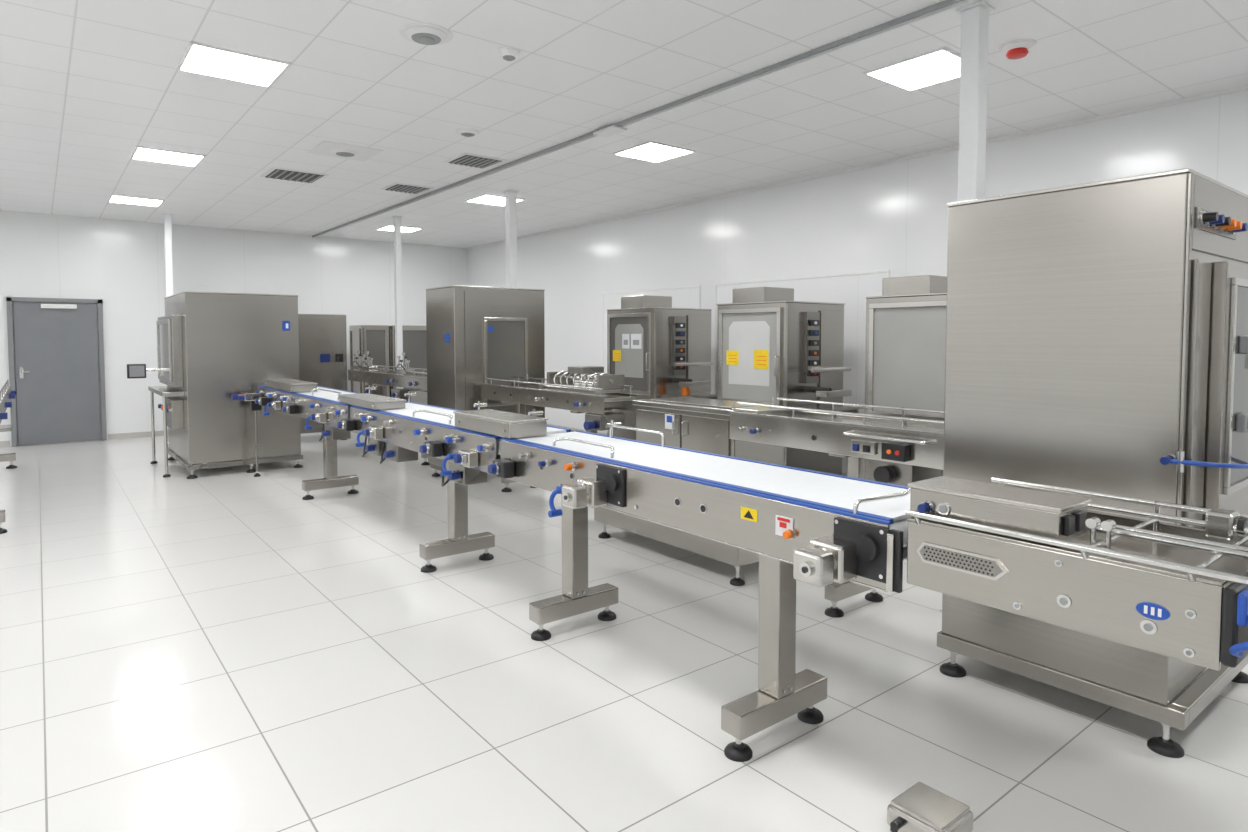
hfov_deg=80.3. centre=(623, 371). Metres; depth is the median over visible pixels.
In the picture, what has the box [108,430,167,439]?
baseboard
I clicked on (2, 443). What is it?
baseboard
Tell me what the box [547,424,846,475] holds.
baseboard
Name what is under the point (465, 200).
rim
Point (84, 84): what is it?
ceiling
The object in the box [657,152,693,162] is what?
rim
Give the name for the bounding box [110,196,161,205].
ceiling light
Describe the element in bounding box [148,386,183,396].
shelf
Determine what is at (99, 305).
frame
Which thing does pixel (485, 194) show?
rim
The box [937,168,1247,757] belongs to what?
machine
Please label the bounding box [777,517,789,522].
label
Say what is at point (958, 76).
rim
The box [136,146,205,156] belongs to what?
rim
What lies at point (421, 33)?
diffuser
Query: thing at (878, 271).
rail
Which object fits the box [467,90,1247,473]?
wall
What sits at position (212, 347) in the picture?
machine
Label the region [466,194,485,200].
rim
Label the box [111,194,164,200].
rim
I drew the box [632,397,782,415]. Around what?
rail
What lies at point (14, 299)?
door frame
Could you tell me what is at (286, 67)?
rim
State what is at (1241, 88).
trim
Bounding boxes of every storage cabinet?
[298,314,346,439]
[349,325,389,396]
[389,325,426,403]
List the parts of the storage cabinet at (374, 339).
frame, frame, door frame, door frame, door frame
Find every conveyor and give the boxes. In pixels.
[0,380,16,533]
[348,351,429,465]
[480,366,637,491]
[729,397,943,617]
[905,476,1247,670]
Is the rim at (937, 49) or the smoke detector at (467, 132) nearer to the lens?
the rim at (937, 49)
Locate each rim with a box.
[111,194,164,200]
[130,157,193,166]
[131,148,137,158]
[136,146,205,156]
[177,43,192,69]
[177,69,269,87]
[190,41,290,65]
[267,65,288,86]
[389,225,422,228]
[465,200,501,205]
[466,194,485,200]
[485,194,524,199]
[612,153,656,162]
[614,141,648,153]
[649,141,695,151]
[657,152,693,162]
[863,72,910,91]
[866,47,941,73]
[910,76,959,90]
[941,46,960,58]
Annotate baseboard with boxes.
[0,441,9,446]
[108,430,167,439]
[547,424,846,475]
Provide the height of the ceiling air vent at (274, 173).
0.019 m
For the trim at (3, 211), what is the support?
attached to the wall at (120, 264)
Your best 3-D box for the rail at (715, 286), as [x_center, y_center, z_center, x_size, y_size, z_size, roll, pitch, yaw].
[1.231,-0.053,9.986,0.016,2.200,0.030,-2,3,-38]
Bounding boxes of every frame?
[6,297,17,446]
[97,299,106,439]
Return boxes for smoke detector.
[497,46,520,60]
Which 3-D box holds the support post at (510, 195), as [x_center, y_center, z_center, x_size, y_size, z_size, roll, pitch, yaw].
[-1.460,-0.567,9.635,0.187,3.519,0.187,-2,3,-38]
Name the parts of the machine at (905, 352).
door frame, door frame, door frame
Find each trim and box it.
[0,210,465,249]
[466,85,1247,249]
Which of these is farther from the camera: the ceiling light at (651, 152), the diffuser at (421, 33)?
the ceiling light at (651, 152)
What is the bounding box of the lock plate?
[19,367,23,378]
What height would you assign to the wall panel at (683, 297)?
2.200 m
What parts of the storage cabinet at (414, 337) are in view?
frame, door frame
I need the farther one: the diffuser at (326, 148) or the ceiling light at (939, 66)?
the diffuser at (326, 148)
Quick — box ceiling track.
[312,0,976,237]
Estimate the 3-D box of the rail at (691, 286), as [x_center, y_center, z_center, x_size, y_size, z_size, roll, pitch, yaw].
[0.349,-1.217,11.047,0.016,0.030,2.250,-2,3,-38]
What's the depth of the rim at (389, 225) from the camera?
12.57 m
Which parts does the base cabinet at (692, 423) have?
door, handle, rail, door, foot stem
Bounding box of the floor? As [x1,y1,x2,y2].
[0,432,1247,831]
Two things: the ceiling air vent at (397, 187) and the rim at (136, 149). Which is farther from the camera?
the ceiling air vent at (397, 187)
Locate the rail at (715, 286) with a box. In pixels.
[714,286,715,391]
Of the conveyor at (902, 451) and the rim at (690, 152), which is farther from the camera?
the rim at (690, 152)
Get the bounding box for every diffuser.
[307,141,383,160]
[398,23,453,44]
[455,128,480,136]
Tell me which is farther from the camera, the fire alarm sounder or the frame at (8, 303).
the frame at (8, 303)
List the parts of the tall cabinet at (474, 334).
door frame, door frame, door frame, door frame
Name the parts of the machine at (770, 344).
door frame, door frame, door frame, door handle, door frame, arm, door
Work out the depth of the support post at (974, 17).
4.24 m
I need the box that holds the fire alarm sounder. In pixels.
[999,39,1036,58]
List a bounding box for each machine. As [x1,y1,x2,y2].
[127,291,302,478]
[606,295,716,439]
[717,287,864,474]
[865,275,946,475]
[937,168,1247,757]
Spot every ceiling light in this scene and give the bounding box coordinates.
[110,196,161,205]
[134,148,201,165]
[181,45,285,85]
[379,226,418,231]
[470,195,520,205]
[618,143,689,161]
[870,50,960,89]
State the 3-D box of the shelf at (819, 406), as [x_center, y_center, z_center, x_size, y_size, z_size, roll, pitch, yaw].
[2.033,0.357,7.352,0.790,0.040,0.340,-2,3,-38]
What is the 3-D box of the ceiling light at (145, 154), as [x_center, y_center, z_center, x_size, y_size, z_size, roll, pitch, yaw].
[-4.744,-2.233,7.695,0.560,0.008,0.560,-2,3,-38]
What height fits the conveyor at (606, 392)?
1.358 m
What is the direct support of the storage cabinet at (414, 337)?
on the floor
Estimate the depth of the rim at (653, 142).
7.26 m
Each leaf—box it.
[13,302,100,445]
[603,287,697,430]
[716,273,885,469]
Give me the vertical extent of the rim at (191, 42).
0.017 m
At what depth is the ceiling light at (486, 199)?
10.12 m
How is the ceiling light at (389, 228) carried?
in the ceiling
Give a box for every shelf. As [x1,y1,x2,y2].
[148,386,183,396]
[659,392,716,397]
[793,402,864,410]
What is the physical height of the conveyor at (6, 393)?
1.110 m
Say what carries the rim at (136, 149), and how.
attached to the ceiling
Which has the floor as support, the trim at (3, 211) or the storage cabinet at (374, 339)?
the storage cabinet at (374, 339)
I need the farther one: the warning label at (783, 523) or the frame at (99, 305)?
the frame at (99, 305)
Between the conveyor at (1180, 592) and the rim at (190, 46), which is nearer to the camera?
the conveyor at (1180, 592)
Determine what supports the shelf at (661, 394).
attached to the machine at (661, 350)
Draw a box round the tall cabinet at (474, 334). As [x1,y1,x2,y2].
[425,285,544,476]
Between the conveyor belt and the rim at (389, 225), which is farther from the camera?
the rim at (389, 225)
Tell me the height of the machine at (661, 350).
2.160 m
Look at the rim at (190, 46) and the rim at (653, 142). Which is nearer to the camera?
the rim at (190, 46)
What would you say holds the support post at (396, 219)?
on the floor
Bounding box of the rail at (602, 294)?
[602,294,602,366]
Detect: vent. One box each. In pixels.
[260,167,328,183]
[381,183,433,193]
[443,153,506,168]
[917,542,1007,579]
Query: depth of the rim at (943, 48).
4.86 m
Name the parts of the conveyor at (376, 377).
guide rail, guide rail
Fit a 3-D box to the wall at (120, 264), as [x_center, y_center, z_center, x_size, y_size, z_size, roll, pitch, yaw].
[-7.812,-0.685,12.228,11.370,3.520,0.100,-2,3,-38]
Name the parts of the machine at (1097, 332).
foot stem, rail, foot stem, door, rail, door, door frame, door frame, door frame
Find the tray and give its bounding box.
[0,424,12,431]
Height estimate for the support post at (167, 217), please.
3.519 m
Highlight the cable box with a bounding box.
[887,782,972,831]
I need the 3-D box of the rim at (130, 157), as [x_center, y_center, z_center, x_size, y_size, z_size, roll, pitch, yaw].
[-4.924,-2.242,7.922,0.600,0.017,0.020,-2,3,-38]
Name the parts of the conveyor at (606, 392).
guide rail, guide rail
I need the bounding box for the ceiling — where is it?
[0,0,1247,247]
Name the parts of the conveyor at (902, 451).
guide rail, guide rail, sensor plate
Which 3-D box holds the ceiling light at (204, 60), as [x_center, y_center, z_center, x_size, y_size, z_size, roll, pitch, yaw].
[-2.706,-2.117,5.127,0.560,0.008,0.560,-2,3,-38]
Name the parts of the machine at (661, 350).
door frame, door, door frame, door frame, door frame, arm, door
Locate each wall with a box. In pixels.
[0,212,466,446]
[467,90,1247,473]
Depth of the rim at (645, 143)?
7.32 m
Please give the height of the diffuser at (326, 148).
0.048 m
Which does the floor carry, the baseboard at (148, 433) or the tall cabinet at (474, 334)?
the tall cabinet at (474, 334)
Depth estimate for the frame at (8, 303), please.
11.06 m
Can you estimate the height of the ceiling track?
0.049 m
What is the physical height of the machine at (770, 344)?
2.160 m
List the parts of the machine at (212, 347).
control screen glass, shelf leg, panel arm, shelf leg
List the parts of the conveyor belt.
infeed leg, lid, guide rod, actuator crank arm, lid, actuator knob, guide rod, actuator crank arm, actuator knob, actuator knob, lid, drive crank arm, knob, guide rod, drive plate, guide post, stand foot stem, drive plate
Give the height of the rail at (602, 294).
2.200 m
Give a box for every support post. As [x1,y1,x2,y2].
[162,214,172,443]
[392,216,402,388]
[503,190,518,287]
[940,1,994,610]
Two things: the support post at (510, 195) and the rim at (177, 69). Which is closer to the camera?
the rim at (177, 69)
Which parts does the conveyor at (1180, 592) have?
rail post, knob, knob, knob, lid, rail, rail post, tee stem, tee stem, rail, rail post, rail, rail, rail, rail post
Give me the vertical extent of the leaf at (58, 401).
2.160 m
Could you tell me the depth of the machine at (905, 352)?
6.21 m
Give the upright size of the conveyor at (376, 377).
1.430 m
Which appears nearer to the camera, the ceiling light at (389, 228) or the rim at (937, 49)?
the rim at (937, 49)
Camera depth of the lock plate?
11.14 m
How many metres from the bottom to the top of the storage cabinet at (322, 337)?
2.000 m
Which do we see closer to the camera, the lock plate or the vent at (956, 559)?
the vent at (956, 559)
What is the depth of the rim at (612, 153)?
7.73 m
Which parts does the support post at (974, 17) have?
plate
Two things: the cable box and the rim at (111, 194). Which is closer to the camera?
the cable box
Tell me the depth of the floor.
3.50 m
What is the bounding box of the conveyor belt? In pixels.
[231,378,910,761]
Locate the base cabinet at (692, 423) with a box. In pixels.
[594,397,782,585]

